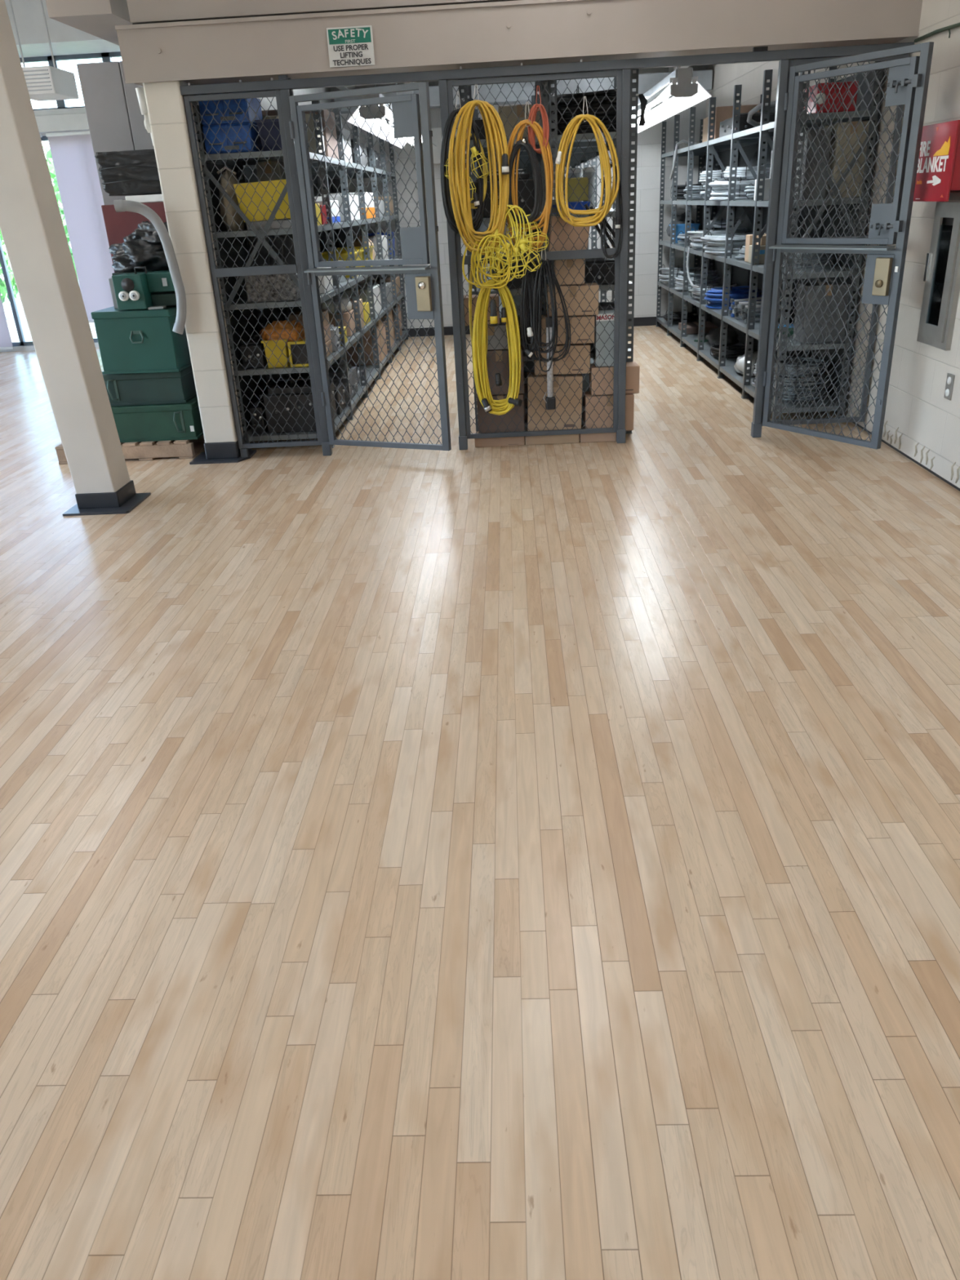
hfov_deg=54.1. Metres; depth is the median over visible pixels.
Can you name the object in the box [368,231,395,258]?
storage bin
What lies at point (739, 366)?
plastic tub
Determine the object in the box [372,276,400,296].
cardboard box
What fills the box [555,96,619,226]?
power cord
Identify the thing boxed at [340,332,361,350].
shelf
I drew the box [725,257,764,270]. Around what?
shelf
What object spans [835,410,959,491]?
trim
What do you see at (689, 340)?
shelf
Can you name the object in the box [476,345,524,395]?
cardboard box
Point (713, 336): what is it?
sack
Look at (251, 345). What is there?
equipment case
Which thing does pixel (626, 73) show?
post
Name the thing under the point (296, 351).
case
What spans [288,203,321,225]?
cardboard box
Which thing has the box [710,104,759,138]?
cardboard box
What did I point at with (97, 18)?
trim
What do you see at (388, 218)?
shelf
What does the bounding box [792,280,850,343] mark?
cardboard box
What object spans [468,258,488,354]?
power cord
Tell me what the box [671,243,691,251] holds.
shelf
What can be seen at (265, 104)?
wall
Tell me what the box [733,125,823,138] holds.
shelf
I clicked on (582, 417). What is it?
cardboard box
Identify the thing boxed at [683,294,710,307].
shelf
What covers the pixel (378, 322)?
cardboard box
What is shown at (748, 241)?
cardboard box
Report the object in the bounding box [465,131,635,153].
shelf
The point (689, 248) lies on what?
cable
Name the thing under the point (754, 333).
shelf
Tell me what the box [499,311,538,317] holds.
shelf
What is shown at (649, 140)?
wall
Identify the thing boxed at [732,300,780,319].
bundle
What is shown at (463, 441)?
post
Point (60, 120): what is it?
trim
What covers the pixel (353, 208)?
cardboard box
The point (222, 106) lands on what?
case
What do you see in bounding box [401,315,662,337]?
baseboard
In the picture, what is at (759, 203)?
shelf
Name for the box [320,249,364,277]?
storage bin
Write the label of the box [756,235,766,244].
cardboard box
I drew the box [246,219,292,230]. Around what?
flat tray
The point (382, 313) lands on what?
shelf
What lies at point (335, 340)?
equipment case
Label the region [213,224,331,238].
shelf
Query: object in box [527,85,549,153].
power cord
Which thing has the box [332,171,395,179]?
shelf
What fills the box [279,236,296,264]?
leaning board
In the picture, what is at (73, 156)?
roller shade
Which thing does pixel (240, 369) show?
shelf
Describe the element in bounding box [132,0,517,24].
trim
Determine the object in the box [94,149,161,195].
box
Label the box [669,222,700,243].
storage bin
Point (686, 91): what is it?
strip light
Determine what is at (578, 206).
storage bin
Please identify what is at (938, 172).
sign
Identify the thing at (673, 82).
socket
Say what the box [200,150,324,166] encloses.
shelf
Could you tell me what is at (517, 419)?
cardboard box
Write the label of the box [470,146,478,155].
plug
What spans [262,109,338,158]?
cardboard box
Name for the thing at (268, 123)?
storage bin
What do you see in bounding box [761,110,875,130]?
shelf
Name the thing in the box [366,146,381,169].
equipment case
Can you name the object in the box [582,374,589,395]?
shelf
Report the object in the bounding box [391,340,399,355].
shelf
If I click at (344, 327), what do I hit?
cardboard box
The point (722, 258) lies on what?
shelf
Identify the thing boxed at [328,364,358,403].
equipment case
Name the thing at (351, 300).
cardboard box
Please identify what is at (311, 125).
cardboard box
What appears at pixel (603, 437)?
cardboard box
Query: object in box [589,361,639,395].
cardboard box
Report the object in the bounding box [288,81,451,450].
gate
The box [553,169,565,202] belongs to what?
jar
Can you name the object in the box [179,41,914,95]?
rail
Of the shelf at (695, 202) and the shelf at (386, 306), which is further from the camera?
the shelf at (386, 306)
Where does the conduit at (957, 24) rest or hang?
attached to the wall at (922, 424)
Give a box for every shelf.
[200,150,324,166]
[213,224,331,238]
[223,288,338,310]
[233,347,344,376]
[243,156,344,168]
[244,406,351,441]
[309,368,379,388]
[311,160,360,171]
[311,164,375,175]
[316,168,386,177]
[326,222,350,229]
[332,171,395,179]
[332,352,391,369]
[333,279,355,293]
[340,219,365,226]
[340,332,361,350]
[345,275,370,282]
[351,386,366,409]
[356,319,374,334]
[362,217,379,223]
[371,308,386,321]
[375,216,390,221]
[381,299,396,311]
[386,214,398,219]
[391,254,401,259]
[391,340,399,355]
[393,292,404,301]
[394,330,407,342]
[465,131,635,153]
[470,145,608,158]
[471,277,632,296]
[475,151,599,163]
[475,271,490,280]
[481,208,633,223]
[486,155,591,165]
[487,160,583,168]
[488,164,576,170]
[498,294,520,302]
[498,302,529,312]
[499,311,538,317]
[523,348,631,361]
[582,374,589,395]
[657,281,675,290]
[657,317,703,328]
[658,240,676,247]
[660,198,704,204]
[662,151,711,157]
[667,325,708,339]
[669,287,693,297]
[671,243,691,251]
[672,199,704,204]
[674,146,730,154]
[681,335,743,352]
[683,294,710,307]
[684,247,702,256]
[687,200,709,204]
[688,141,757,150]
[698,349,755,369]
[700,304,730,319]
[702,252,737,262]
[705,199,751,205]
[708,133,773,145]
[719,365,755,388]
[722,315,794,333]
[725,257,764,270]
[728,200,768,206]
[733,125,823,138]
[743,385,842,413]
[747,328,849,351]
[751,264,857,279]
[756,196,866,206]
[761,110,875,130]
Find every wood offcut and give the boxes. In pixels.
[288,309,328,327]
[304,324,330,342]
[324,338,332,357]
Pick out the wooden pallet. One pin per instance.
(184, 449)
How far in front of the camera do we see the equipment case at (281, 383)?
6.72 m
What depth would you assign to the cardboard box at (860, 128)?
6.10 m
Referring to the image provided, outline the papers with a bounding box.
[147,305,166,309]
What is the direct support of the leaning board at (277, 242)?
on the storage rack at (230, 163)
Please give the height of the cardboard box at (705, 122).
0.221 m
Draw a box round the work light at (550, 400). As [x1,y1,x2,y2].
[524,242,571,409]
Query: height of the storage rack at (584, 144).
2.290 m
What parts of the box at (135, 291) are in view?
len glass, len glass, handle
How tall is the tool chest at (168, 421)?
0.248 m
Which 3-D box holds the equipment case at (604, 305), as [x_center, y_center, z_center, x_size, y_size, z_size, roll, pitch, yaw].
[0.848,-2.229,6.658,0.312,0.299,0.412,-2,25,2]
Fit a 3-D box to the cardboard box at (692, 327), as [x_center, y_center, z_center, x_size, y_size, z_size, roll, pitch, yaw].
[2.453,-3.520,10.602,0.350,0.071,0.502,-2,25,2]
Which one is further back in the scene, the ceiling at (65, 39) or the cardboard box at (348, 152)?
the ceiling at (65, 39)
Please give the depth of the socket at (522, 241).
5.85 m
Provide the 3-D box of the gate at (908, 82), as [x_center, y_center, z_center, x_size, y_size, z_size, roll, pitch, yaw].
[2.075,-2.238,5.561,0.105,2.087,0.919,-17,28,-27]
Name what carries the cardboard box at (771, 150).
on the storage rack at (752, 147)
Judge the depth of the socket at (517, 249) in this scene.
5.86 m
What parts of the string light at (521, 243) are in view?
power cord, cord, power cord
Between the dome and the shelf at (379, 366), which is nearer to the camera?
the dome
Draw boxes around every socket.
[512,247,519,255]
[519,238,527,244]
[519,243,527,252]
[662,97,666,109]
[671,80,676,84]
[691,79,696,83]
[945,388,949,396]
[946,377,951,384]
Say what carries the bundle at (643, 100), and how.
hanging from the storage rack at (584, 144)
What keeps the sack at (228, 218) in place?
on the storage rack at (230, 163)
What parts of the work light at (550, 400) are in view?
power cord, power cord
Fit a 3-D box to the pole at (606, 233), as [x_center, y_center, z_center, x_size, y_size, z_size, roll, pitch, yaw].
[0.803,-2.683,6.123,0.180,0.268,0.026,-2,25,2]
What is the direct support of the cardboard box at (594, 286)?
on the cardboard box at (574, 321)
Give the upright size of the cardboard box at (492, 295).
0.178 m
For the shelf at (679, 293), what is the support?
attached to the storage rack at (752, 147)
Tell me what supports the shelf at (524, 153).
attached to the storage rack at (584, 144)
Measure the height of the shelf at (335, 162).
0.037 m
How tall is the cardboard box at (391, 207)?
0.201 m
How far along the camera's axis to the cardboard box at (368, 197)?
9.08 m
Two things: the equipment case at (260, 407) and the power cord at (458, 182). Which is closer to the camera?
the power cord at (458, 182)
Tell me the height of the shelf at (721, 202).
0.037 m
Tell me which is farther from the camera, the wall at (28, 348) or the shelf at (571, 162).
the wall at (28, 348)
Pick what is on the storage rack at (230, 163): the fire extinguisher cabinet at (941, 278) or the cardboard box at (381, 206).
the cardboard box at (381, 206)
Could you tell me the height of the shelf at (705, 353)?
0.037 m
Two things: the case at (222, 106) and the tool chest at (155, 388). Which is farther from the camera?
the tool chest at (155, 388)
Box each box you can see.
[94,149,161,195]
[111,266,176,310]
[124,194,163,203]
[244,273,300,302]
[255,161,288,220]
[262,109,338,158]
[262,113,322,154]
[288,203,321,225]
[314,195,359,221]
[315,200,340,223]
[316,266,333,293]
[320,191,375,219]
[320,204,327,224]
[328,309,355,336]
[337,127,352,162]
[337,326,347,346]
[341,324,382,365]
[342,284,381,315]
[350,298,364,330]
[353,235,388,259]
[362,302,370,324]
[365,282,392,306]
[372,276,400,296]
[373,196,393,216]
[374,200,385,217]
[376,318,384,360]
[381,310,394,350]
[381,320,387,357]
[389,303,402,338]
[463,293,499,325]
[470,119,488,140]
[474,431,524,447]
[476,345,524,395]
[476,393,524,433]
[487,321,509,350]
[497,103,540,137]
[524,395,583,427]
[524,429,579,444]
[527,372,582,431]
[533,343,590,374]
[541,315,595,345]
[546,282,599,316]
[547,216,590,251]
[553,258,585,284]
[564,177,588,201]
[579,426,616,442]
[583,391,634,430]
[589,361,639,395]
[678,320,718,334]
[702,116,708,142]
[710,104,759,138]
[744,233,766,262]
[747,244,765,264]
[753,178,770,199]
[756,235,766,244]
[769,150,772,178]
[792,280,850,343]
[794,128,831,199]
[804,80,858,114]
[824,120,869,198]
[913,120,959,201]
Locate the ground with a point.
(6, 304)
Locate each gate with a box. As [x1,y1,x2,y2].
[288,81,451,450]
[762,41,933,448]
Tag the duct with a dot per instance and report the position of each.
(646, 82)
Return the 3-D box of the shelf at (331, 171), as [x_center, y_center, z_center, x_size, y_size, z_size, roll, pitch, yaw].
[-1.395,-4.510,9.040,0.649,0.037,1.026,-2,25,2]
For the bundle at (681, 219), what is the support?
on the storage rack at (752, 147)
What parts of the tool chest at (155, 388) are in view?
handle, lid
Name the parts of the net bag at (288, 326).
net cord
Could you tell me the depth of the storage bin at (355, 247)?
9.17 m
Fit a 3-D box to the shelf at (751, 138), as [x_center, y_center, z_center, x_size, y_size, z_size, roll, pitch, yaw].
[2.321,-4.333,8.125,0.494,0.037,1.006,-2,25,2]
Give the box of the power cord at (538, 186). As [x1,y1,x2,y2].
[507,142,542,223]
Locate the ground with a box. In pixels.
[0,271,97,342]
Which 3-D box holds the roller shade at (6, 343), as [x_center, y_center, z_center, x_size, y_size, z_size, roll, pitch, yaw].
[-6.978,-5.094,12.298,1.160,2.545,0.042,-2,25,2]
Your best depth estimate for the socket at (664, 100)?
7.32 m
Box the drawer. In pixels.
[151,291,176,306]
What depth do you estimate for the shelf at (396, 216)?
10.96 m
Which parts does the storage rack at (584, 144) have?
panel, cable coil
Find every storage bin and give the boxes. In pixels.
[233,179,290,222]
[254,118,282,151]
[261,338,290,368]
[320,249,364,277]
[335,245,373,266]
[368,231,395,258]
[552,201,590,213]
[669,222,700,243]
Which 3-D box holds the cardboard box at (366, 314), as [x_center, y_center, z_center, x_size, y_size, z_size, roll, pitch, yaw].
[-1.144,-3.045,8.792,0.185,0.170,0.350,-2,25,2]
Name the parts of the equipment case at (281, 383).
handle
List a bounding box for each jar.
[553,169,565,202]
[568,168,580,202]
[582,167,595,208]
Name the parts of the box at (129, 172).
tie cord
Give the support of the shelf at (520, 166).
attached to the storage rack at (584, 144)
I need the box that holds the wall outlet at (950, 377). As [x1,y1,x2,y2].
[943,373,955,400]
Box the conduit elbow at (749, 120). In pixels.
[746,100,776,127]
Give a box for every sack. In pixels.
[217,166,244,231]
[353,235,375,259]
[705,326,738,345]
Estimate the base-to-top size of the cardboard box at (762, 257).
0.130 m
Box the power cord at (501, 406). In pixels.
[471,263,522,415]
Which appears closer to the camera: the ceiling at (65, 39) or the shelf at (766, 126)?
the shelf at (766, 126)
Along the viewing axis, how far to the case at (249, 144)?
5.96 m
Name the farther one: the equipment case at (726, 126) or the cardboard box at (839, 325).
the equipment case at (726, 126)
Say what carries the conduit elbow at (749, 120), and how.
on the storage rack at (752, 147)
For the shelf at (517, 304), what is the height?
0.037 m
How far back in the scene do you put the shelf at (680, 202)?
10.11 m
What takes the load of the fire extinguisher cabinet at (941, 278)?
attached to the wall at (922, 424)
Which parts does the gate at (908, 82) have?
sash, lock plate, bolt plate, bolt plate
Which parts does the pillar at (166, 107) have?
plate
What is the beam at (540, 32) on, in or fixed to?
attached to the wall at (265, 104)
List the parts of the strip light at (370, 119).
plate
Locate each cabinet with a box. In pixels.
[101,201,166,272]
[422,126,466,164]
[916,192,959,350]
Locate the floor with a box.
[0,324,959,1279]
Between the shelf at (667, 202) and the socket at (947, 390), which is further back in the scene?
the shelf at (667, 202)
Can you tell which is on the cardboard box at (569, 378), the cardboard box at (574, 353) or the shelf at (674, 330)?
the cardboard box at (574, 353)
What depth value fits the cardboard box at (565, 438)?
6.52 m
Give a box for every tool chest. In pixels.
[90,306,191,373]
[102,364,196,406]
[111,395,203,442]
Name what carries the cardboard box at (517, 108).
on the storage rack at (584, 144)
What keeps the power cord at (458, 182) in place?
hanging from the wire fence at (575, 254)
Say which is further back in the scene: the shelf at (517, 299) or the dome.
the shelf at (517, 299)
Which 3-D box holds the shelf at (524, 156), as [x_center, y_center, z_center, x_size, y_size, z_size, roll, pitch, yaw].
[0.493,-4.170,8.092,1.104,0.037,0.944,-2,25,2]
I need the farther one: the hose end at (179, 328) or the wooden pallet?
the wooden pallet
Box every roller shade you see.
[0,296,13,350]
[45,130,114,323]
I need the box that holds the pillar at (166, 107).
[142,80,256,464]
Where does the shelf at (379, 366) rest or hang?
attached to the storage rack at (230, 163)
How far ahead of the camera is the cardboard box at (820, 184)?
6.13 m
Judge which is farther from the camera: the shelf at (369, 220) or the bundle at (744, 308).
the shelf at (369, 220)
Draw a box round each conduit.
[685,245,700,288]
[914,22,959,42]
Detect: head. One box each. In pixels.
[156,48,161,53]
[506,22,511,27]
[586,8,591,14]
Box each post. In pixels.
[280,88,332,456]
[438,80,467,449]
[616,68,631,443]
[751,59,789,437]
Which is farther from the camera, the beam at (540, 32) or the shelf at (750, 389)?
the shelf at (750, 389)
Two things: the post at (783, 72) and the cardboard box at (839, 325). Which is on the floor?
the post at (783, 72)
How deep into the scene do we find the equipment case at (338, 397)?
7.30 m
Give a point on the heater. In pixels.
(44, 83)
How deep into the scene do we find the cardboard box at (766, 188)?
7.05 m
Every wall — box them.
[0,133,98,351]
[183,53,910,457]
[196,87,332,111]
[329,64,707,328]
[705,0,959,488]
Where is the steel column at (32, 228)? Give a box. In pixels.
[0,0,151,515]
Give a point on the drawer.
(168, 298)
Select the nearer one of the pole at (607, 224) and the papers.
the pole at (607, 224)
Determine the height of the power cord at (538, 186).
0.455 m
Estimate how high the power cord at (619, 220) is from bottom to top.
0.542 m
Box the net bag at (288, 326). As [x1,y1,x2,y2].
[259,320,305,346]
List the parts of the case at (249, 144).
drawer, pull, drawer, pull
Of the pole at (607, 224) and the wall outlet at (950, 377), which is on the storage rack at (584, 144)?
the pole at (607, 224)
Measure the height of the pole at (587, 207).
0.292 m
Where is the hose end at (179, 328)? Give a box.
[172,323,184,334]
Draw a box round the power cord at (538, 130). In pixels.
[506,102,553,252]
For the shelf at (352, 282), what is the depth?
7.63 m
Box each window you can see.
[0,136,97,346]
[19,51,121,110]
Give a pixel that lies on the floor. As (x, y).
(540, 861)
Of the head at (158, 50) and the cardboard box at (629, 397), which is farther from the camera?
the cardboard box at (629, 397)
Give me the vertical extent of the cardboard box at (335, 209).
0.160 m
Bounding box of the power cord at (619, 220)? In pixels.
[600,163,622,258]
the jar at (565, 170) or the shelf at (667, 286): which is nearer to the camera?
the jar at (565, 170)
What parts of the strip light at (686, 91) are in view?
plate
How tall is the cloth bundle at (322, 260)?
0.207 m
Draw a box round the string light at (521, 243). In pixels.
[444,146,548,359]
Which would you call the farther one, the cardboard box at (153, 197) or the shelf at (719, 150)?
the shelf at (719, 150)
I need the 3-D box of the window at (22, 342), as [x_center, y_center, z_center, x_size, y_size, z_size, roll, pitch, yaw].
[-5.791,-5.200,12.394,3.550,2.500,0.060,-2,25,2]
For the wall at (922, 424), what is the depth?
5.56 m
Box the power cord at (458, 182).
[448,84,509,255]
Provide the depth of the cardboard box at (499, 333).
6.25 m
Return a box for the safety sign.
[326,25,374,67]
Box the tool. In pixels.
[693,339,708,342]
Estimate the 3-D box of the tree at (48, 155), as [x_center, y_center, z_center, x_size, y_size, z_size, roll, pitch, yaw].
[-6.487,-7.551,17.032,3.077,3.646,3.112,-2,25,2]
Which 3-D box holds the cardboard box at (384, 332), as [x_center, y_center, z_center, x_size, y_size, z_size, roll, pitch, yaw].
[-1.199,-3.183,9.982,0.385,0.341,0.242,-2,25,2]
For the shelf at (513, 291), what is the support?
attached to the storage rack at (584, 144)
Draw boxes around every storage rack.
[190,78,408,449]
[458,63,638,433]
[655,58,884,420]
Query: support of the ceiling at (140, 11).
attached to the wall at (265, 104)
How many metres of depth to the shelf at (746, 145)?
9.12 m
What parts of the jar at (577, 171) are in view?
lid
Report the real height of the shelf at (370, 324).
0.037 m
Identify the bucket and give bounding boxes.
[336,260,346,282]
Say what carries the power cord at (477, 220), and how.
hanging from the wire fence at (575, 254)
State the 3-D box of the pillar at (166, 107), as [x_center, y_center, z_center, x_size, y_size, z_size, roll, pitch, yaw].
[-1.862,-2.325,6.151,0.395,2.300,0.302,-2,25,2]
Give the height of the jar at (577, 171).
0.270 m
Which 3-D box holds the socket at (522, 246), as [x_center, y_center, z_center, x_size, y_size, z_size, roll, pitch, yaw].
[0.270,-2.445,5.868,0.056,0.060,0.034,2,25,11]
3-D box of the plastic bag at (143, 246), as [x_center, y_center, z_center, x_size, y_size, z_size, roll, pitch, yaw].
[-2.293,-2.714,6.478,0.550,0.314,0.354,-7,25,-8]
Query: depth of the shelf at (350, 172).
9.86 m
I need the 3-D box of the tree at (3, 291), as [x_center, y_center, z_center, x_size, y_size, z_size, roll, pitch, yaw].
[-10.646,-8.768,19.916,3.445,3.820,3.451,-2,25,2]
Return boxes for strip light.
[346,82,435,148]
[610,66,711,133]
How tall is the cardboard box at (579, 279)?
0.173 m
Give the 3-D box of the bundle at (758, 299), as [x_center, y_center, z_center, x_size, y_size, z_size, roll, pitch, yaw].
[2.342,-2.887,8.131,0.372,0.154,0.173,-2,25,2]
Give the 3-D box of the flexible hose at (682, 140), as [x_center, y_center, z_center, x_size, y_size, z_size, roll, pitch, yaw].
[2.145,-5.207,10.200,0.129,0.376,0.424,-13,27,-19]
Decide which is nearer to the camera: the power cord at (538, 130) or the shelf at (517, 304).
the power cord at (538, 130)
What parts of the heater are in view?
hanger rod, hanger rod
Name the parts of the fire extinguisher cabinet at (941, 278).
door pull, door glass, plate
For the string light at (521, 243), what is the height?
1.263 m
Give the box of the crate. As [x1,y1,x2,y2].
[111,269,168,293]
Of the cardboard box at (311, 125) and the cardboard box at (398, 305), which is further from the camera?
the cardboard box at (398, 305)
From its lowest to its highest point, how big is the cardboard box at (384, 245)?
0.261 m
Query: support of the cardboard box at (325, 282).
on the storage rack at (230, 163)
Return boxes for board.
[108,278,117,308]
[249,237,269,266]
[264,236,283,265]
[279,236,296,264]
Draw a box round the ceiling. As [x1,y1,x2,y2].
[335,65,693,90]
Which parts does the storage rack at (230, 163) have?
panel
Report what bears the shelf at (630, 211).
attached to the storage rack at (584, 144)
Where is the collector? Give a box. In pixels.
[76,61,154,204]
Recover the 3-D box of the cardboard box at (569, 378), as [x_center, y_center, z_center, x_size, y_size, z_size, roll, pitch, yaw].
[0.514,-1.644,6.522,0.370,0.388,0.202,0,25,2]
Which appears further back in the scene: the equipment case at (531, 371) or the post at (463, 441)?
the equipment case at (531, 371)
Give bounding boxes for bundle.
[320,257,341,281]
[635,93,647,125]
[666,212,694,236]
[728,297,761,317]
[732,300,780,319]
[740,303,788,324]
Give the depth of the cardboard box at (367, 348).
9.45 m
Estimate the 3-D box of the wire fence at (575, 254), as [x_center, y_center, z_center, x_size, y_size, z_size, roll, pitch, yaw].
[0.414,-2.346,6.040,4.288,2.208,0.040,-2,25,2]
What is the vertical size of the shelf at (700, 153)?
0.037 m
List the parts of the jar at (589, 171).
lid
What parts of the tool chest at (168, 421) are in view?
lid, handle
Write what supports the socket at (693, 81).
attached to the strip light at (686, 91)
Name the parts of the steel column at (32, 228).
plate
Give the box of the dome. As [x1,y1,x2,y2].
[320,294,351,313]
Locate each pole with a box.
[583,203,609,248]
[589,205,614,248]
[596,208,614,237]
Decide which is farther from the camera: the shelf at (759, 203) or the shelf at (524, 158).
the shelf at (524, 158)
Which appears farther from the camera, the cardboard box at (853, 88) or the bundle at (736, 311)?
the bundle at (736, 311)
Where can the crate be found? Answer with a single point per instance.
(118, 273)
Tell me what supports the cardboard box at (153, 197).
on the cabinet at (118, 225)
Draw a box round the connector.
[113,199,124,212]
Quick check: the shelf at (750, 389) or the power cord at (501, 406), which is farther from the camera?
the shelf at (750, 389)
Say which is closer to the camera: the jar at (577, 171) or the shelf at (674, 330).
the jar at (577, 171)
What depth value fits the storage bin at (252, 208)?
6.11 m
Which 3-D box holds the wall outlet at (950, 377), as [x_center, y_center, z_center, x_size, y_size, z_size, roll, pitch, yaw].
[2.566,-1.387,5.149,0.012,0.135,0.082,-2,25,2]
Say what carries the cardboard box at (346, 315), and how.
on the storage rack at (230, 163)
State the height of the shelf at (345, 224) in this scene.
0.037 m
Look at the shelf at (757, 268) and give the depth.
6.40 m
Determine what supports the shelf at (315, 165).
attached to the storage rack at (230, 163)
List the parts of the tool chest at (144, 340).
lid, handle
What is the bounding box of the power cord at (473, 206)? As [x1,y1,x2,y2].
[466,133,487,208]
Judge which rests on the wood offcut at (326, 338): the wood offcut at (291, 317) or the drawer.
the wood offcut at (291, 317)
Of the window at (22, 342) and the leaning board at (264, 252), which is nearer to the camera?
the leaning board at (264, 252)
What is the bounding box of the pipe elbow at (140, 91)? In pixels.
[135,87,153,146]
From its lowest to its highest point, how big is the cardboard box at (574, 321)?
0.171 m
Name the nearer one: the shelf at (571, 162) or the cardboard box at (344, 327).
the cardboard box at (344, 327)
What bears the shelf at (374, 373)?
attached to the storage rack at (230, 163)
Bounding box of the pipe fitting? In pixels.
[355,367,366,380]
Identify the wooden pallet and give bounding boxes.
[54,435,204,464]
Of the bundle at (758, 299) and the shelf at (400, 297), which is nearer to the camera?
the bundle at (758, 299)
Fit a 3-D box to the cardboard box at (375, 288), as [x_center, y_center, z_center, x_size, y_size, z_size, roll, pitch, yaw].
[-1.178,-3.413,9.477,0.285,0.261,0.602,-2,25,2]
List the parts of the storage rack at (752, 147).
cable coil, cable coil, cable coil, cable coil, cable coil, cable coil, cable coil, cable coil, cable coil, cable coil, cable coil, cable coil, cable coil, cable coil, cable coil, cable coil, cable coil, cable coil, cable coil, cable coil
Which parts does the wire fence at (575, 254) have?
rail, rail, rail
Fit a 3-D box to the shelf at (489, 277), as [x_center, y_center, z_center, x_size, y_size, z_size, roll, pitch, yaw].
[0.514,-2.948,7.614,1.104,0.037,0.944,-2,25,2]
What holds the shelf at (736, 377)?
attached to the storage rack at (752, 147)
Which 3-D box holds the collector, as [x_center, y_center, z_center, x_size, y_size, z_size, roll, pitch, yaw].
[-2.449,-2.978,7.312,0.620,2.560,0.450,-2,25,2]
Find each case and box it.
[198,97,262,125]
[202,122,262,154]
[240,334,267,368]
[249,395,267,434]
[262,377,337,433]
[287,337,308,367]
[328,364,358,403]
[329,324,340,351]
[329,379,346,414]
[350,138,368,166]
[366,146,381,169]
[471,169,534,217]
[490,261,538,289]
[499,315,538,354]
[523,369,534,420]
[584,257,614,284]
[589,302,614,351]
[593,309,613,366]
[719,111,775,137]
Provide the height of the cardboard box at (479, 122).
0.112 m
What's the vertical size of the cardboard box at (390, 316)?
0.381 m
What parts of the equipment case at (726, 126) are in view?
handle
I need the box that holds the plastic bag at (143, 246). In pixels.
[108,220,168,272]
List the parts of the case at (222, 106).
drawer, pull, drawer, pull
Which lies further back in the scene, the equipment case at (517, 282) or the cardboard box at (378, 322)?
the cardboard box at (378, 322)
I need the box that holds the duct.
[334,69,712,114]
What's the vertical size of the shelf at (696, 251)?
0.037 m
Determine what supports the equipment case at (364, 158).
on the storage rack at (230, 163)
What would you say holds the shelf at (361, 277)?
attached to the storage rack at (230, 163)
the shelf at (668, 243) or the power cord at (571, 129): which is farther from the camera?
the shelf at (668, 243)
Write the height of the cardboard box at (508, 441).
0.064 m
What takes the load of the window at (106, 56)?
in the wall at (28, 348)
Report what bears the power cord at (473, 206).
hanging from the wire fence at (575, 254)
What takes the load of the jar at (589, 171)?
on the storage rack at (584, 144)
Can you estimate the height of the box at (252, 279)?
0.187 m
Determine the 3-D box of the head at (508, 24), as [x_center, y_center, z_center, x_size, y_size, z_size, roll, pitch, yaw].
[0.167,-3.538,5.415,0.026,0.026,0.012,-2,25,2]
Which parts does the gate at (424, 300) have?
sash, bolt plate, bolt plate, lock plate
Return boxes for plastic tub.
[733,351,757,376]
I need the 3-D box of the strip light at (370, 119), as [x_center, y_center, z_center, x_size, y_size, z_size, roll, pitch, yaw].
[-0.721,-4.810,8.204,0.380,0.744,3.918,-2,25,2]
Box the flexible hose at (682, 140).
[669,139,693,179]
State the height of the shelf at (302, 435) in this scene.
0.037 m
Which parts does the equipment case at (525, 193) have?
handle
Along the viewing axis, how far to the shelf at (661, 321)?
11.42 m
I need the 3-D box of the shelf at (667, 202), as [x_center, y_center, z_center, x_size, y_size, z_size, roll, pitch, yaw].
[2.414,-5.109,10.959,0.494,0.037,0.930,-2,25,2]
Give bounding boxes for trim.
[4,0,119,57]
[33,107,89,133]
[45,0,132,45]
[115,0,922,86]
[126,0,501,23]
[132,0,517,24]
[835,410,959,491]
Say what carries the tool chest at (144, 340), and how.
on the tool chest at (155, 388)
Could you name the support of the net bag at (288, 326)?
in the storage bin at (281, 344)
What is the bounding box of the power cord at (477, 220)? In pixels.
[440,91,486,233]
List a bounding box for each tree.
[0,202,59,312]
[42,141,78,279]
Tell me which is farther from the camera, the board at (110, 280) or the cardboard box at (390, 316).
the cardboard box at (390, 316)
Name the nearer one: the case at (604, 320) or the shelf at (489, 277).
the case at (604, 320)
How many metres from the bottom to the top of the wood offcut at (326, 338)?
0.100 m
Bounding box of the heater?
[8,0,79,101]

